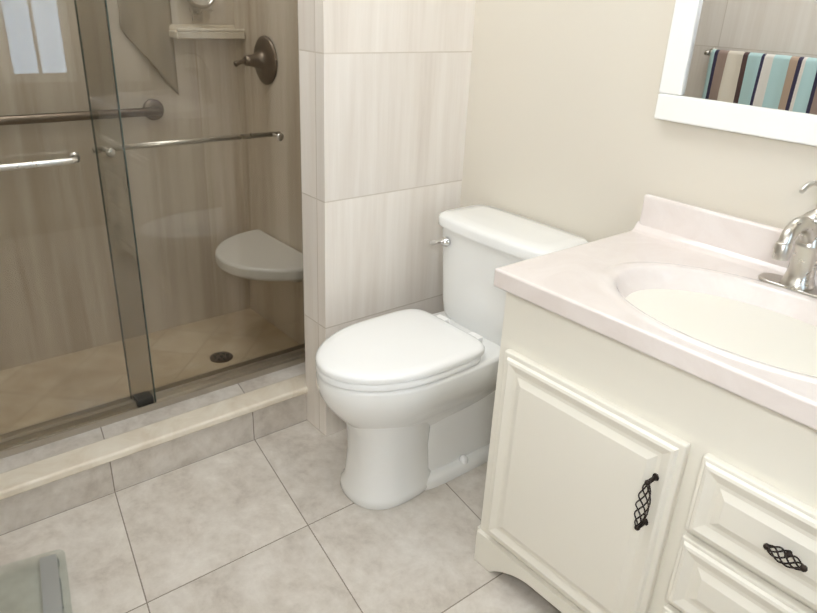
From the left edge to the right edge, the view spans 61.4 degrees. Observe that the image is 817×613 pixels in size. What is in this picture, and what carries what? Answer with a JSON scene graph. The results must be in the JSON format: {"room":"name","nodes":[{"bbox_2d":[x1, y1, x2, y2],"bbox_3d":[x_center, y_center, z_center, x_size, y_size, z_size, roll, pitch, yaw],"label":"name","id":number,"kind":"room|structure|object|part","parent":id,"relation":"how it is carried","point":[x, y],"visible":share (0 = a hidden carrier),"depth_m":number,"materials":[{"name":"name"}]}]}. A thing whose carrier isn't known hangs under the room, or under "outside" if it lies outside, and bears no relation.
{"room":"bathroom","nodes":[
{"label":"bathroom","id":0,"kind":"room"},
{"bbox_2d":[117,0,178,94],"bbox_3d":[-0.950,-1.104,2.478,0.196,0.671,0.038,-16,30,-36],"label":"washcloth","id":1,"kind":"object","parent":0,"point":[147,32],"depth_m":2.53,"materials":[{"name":"fabric"}]},
{"bbox_2d":[0,308,561,612],"bbox_3d":[-0.185,0.743,1.811,1.950,0.125,3.400,-16,30,-36],"label":"floor","id":2,"kind":"structure","parent":0,"point":[279,521],"depth_m":1.93,"materials":[{"name":"tile"}]},
{"bbox_2d":[0,549,72,612],"bbox_3d":[-0.971,0.727,1.638,0.300,0.028,0.300,-10,27,-27],"label":"scale","id":3,"kind":"object","parent":2,"relation":"on","point":[52,595],"visible":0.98,"depth_m":1.70,"materials":[{"name":"clear glass"}]},
{"bbox_2d":[210,351,232,362],"bbox_3d":[-0.760,0.204,2.792,0.092,0.005,0.092,-16,30,-36],"label":"shower drain","id":4,"kind":"object","parent":2,"relation":"in","point":[214,357],"depth_m":2.78,"materials":[{"name":"brown metal"}]},
{"bbox_2d":[315,204,588,509],"bbox_3d":[0.082,0.172,2.063,0.755,0.784,0.466,-16,30,-36],"label":"toilet","id":5,"kind":"object","parent":2,"relation":"on","point":[408,396],"visible":0.88,"depth_m":2.01,"materials":[{"name":"white ceramic"}]},
{"bbox_3d":[-0.033,0.121,1.983,0.505,0.048,0.358,-16,30,-36],"label":"seat","id":6,"kind":"part","parent":5,"relation":"part of","materials":[{"name":"white plastic"}]},
{"bbox_3d":[0.097,-0.203,2.158,0.026,0.040,0.074,-16,30,-36],"label":"lever","id":7,"kind":"part","parent":5,"relation":"part of","materials":[{"name":"silver metal"}]},
{"bbox_3d":[0.297,-0.054,2.146,0.216,0.338,0.448,-16,30,-36],"label":"tank","id":8,"kind":"part","parent":5,"relation":"part of","materials":[{"name":"white ceramic"}]},
{"bbox_2d":[474,180,816,612],"bbox_3d":[0.679,0.291,1.479,0.590,1.095,0.942,-16,30,-36],"label":"bathroom vanity","id":9,"kind":"object","parent":2,"relation":"on","point":[653,444],"visible":1,"depth_m":1.41,"materials":[{"name":"white paint"}]},
{"bbox_3d":[0.351,0.423,1.529,0.008,0.511,0.435,-16,30,-36],"label":"door panel","id":10,"kind":"part","parent":9,"relation":"part of","materials":[{"name":"white paint"}]},
{"bbox_3d":[0.361,0.420,1.537,0.019,0.535,0.459,-16,30,-36],"label":"door","id":11,"kind":"part","parent":9,"relation":"part of","materials":[{"name":"white paint"}]},
{"bbox_3d":[0.461,0.385,1.339,0.044,0.127,0.028,-16,30,-36],"label":"handle","id":12,"kind":"part","parent":9,"relation":"part of","materials":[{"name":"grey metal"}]},
{"bbox_3d":[0.632,0.740,1.304,0.019,0.165,0.361,-16,30,-36],"label":"drawer","id":13,"kind":"part","parent":9,"relation":"part of","materials":[{"name":"white paint"}]},
{"bbox_3d":[0.629,0.577,1.222,0.008,0.154,0.345,-16,30,-36],"label":"drawer panel","id":14,"kind":"part","parent":9,"relation":"part of","materials":[{"name":"white paint"}]},
{"bbox_3d":[0.640,0.574,1.230,0.019,0.170,0.361,-16,30,-36],"label":"drawer","id":15,"kind":"part","parent":9,"relation":"part of","materials":[{"name":"white paint"}]},
{"bbox_3d":[0.648,0.405,1.154,0.019,0.170,0.361,-16,30,-36],"label":"drawer","id":16,"kind":"part","parent":9,"relation":"part of","materials":[{"name":"white paint"}]},
{"bbox_3d":[0.637,0.408,1.146,0.008,0.154,0.345,-16,30,-36],"label":"drawer panel","id":17,"kind":"part","parent":9,"relation":"part of","materials":[{"name":"white paint"}]},
{"bbox_3d":[0.625,0.412,1.137,0.039,0.026,0.072,-16,30,-36],"label":"knob","id":18,"kind":"part","parent":9,"relation":"part of","materials":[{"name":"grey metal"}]},
{"bbox_2d":[758,180,816,298],"bbox_3d":[0.804,-0.139,1.412,0.181,0.245,0.162,-16,30,-36],"label":"faucet","id":19,"kind":"object","parent":9,"relation":"on","point":[797,282],"depth_m":1.45,"materials":[{"name":"silver metal"}]},
{"bbox_2d":[0,0,816,435],"bbox_3d":[-0.131,-0.394,1.301,1.950,2.420,3.400,-16,30,-36],"label":"wall","id":20,"kind":"structure","parent":0,"point":[414,118],"depth_m":2.19,"materials":[{"name":"beige paint"}]},
{"bbox_2d":[0,99,163,125],"bbox_3d":[-1.328,-0.641,2.348,1.019,0.079,0.064,-16,30,-36],"label":"grab rail","id":21,"kind":"object","parent":20,"relation":"attached to","point":[125,115],"depth_m":2.45,"materials":[{"name":"brown metal"}]},
{"bbox_2d":[0,362,305,533],"bbox_3d":[-0.804,0.405,2.241,1.450,0.136,0.250,-16,30,-36],"label":"shower curb","id":22,"kind":"structure","parent":20,"relation":"attached to","point":[35,504],"depth_m":2.12,"materials":[{"name":"tile"}]},
{"bbox_2d":[0,343,304,458],"bbox_3d":[-0.848,0.307,2.260,1.442,0.024,0.096,-16,30,-36],"label":"door track","id":23,"kind":"object","parent":22,"relation":"on","point":[196,387],"visible":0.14,"depth_m":2.25,"materials":[{"name":"silver metal"}]},
{"bbox_2d":[133,391,153,407],"bbox_3d":[-0.865,0.303,2.243,0.050,0.029,0.044,-16,30,-36],"label":"guide","id":24,"kind":"object","parent":23,"relation":"on","point":[140,401],"visible":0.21,"depth_m":2.23,"materials":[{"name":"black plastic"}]},
{"bbox_2d":[0,0,304,449],"bbox_3d":[-0.809,-0.507,1.895,1.426,1.778,0.068,-16,30,-36],"label":"shower door","id":25,"kind":"structure","parent":23,"relation":"on","point":[116,183],"depth_m":2.03,"materials":[{"name":"clear glass"}]},
{"bbox_2d":[0,152,79,170],"bbox_3d":[-1.069,-0.331,1.660,0.536,0.026,0.055,-16,30,-36],"label":"bar","id":26,"kind":"object","parent":25,"relation":"attached to","point":[74,158],"visible":0.98,"depth_m":1.74,"materials":[{"name":"silver metal"}]},
{"bbox_3d":[-1.065,-0.417,1.666,0.718,1.778,0.008,-16,30,-36],"label":"glass","id":27,"kind":"part","parent":25,"relation":"part of","materials":[{"name":"clear glass"}]},
{"bbox_2d":[74,0,131,399],"bbox_3d":[-0.868,-0.506,1.886,0.003,1.778,0.009,-16,30,-36],"label":"shower door edge","id":28,"kind":"object","parent":25,"relation":"attached to","point":[90,110],"depth_m":1.96,"materials":[{"name":"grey glass"}]},
{"bbox_2d":[104,0,155,402],"bbox_3d":[-0.786,-0.499,1.878,0.003,1.778,0.009,-16,30,-36],"label":"shower door edge","id":29,"kind":"object","parent":25,"relation":"attached to","point":[117,97],"visible":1,"depth_m":1.95,"materials":[{"name":"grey glass"}]},
{"bbox_2d":[92,131,283,156],"bbox_3d":[-0.649,-0.505,2.118,0.600,0.026,0.068,-16,30,-36],"label":"bar","id":30,"kind":"object","parent":25,"relation":"attached to","point":[280,136],"visible":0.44,"depth_m":2.12,"materials":[{"name":"silver metal"}]},
{"bbox_3d":[-0.571,-0.593,2.111,0.763,1.778,0.008,-16,30,-36],"label":"glass","id":31,"kind":"part","parent":25,"relation":"part of","materials":[{"name":"clear glass"}]},
{"bbox_2d":[0,373,307,499],"bbox_3d":[-0.745,0.384,2.154,1.450,0.027,0.094,-16,30,-36],"label":"trim","id":32,"kind":"structure","parent":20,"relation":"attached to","point":[19,480],"depth_m":2.09,"materials":[{"name":"stone"}]},
{"bbox_2d":[187,0,214,20],"bbox_3d":[-0.789,-1.167,2.580,0.134,0.177,0.055,-16,30,-36],"label":"mirror","id":33,"kind":"object","parent":20,"relation":"attached to","point":[195,5],"depth_m":2.59,"materials":[{"name":"silver metal"}]},
{"bbox_3d":[-0.775,-1.180,2.557,0.115,0.115,0.004,-16,30,-36],"label":"glass","id":34,"kind":"part","parent":33,"relation":"part of","materials":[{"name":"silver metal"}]},
{"bbox_2d":[169,24,244,38],"bbox_3d":[-0.770,-1.051,2.627,0.271,0.047,0.093,-16,30,-36],"label":"soap shelf","id":35,"kind":"object","parent":20,"relation":"attached to","point":[200,31],"depth_m":2.60,"materials":[{"name":"stone"}]},
{"bbox_2d":[233,36,276,84],"bbox_3d":[-0.591,-0.917,2.566,0.131,0.175,0.175,-16,30,-36],"label":"shower valve","id":36,"kind":"object","parent":20,"relation":"attached to","point":[257,48],"depth_m":2.56,"materials":[{"name":"brown metal"}]},
{"bbox_2d":[639,194,816,276],"bbox_3d":[0.914,-0.093,1.504,0.021,0.100,0.930,-16,30,-36],"label":"backsplash","id":37,"kind":"structure","parent":20,"relation":"attached to","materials":[{"name":"stone"}]},
{"bbox_2d":[654,0,816,146],"bbox_3d":[0.938,-0.687,1.235,0.031,0.820,0.940,-16,30,-36],"label":"mirror","id":38,"kind":"object","parent":20,"relation":"attached to","point":[748,67],"visible":0.98,"depth_m":1.53,"materials":[{"name":"white paint"}]},
{"bbox_3d":[0.941,-0.688,1.237,0.018,0.700,0.820,-16,30,-36],"label":"glass","id":39,"kind":"part","parent":38,"relation":"part of","materials":[{"name":"mirror"}]},
{"bbox_3d":[-0.500,-0.164,2.810,0.042,0.075,0.200,-16,30,-36],"label":"bracket","id":40,"kind":"object","parent":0,"visible":0},
{"bbox_2d":[215,229,303,280],"bbox_3d":[-0.597,-0.192,2.708,0.300,0.050,0.529,-16,30,-36],"label":"shower seat","id":41,"kind":"object","parent":40,"relation":"on","point":[253,240],"depth_m":2.64,"materials":[{"name":"white"}]}
]}

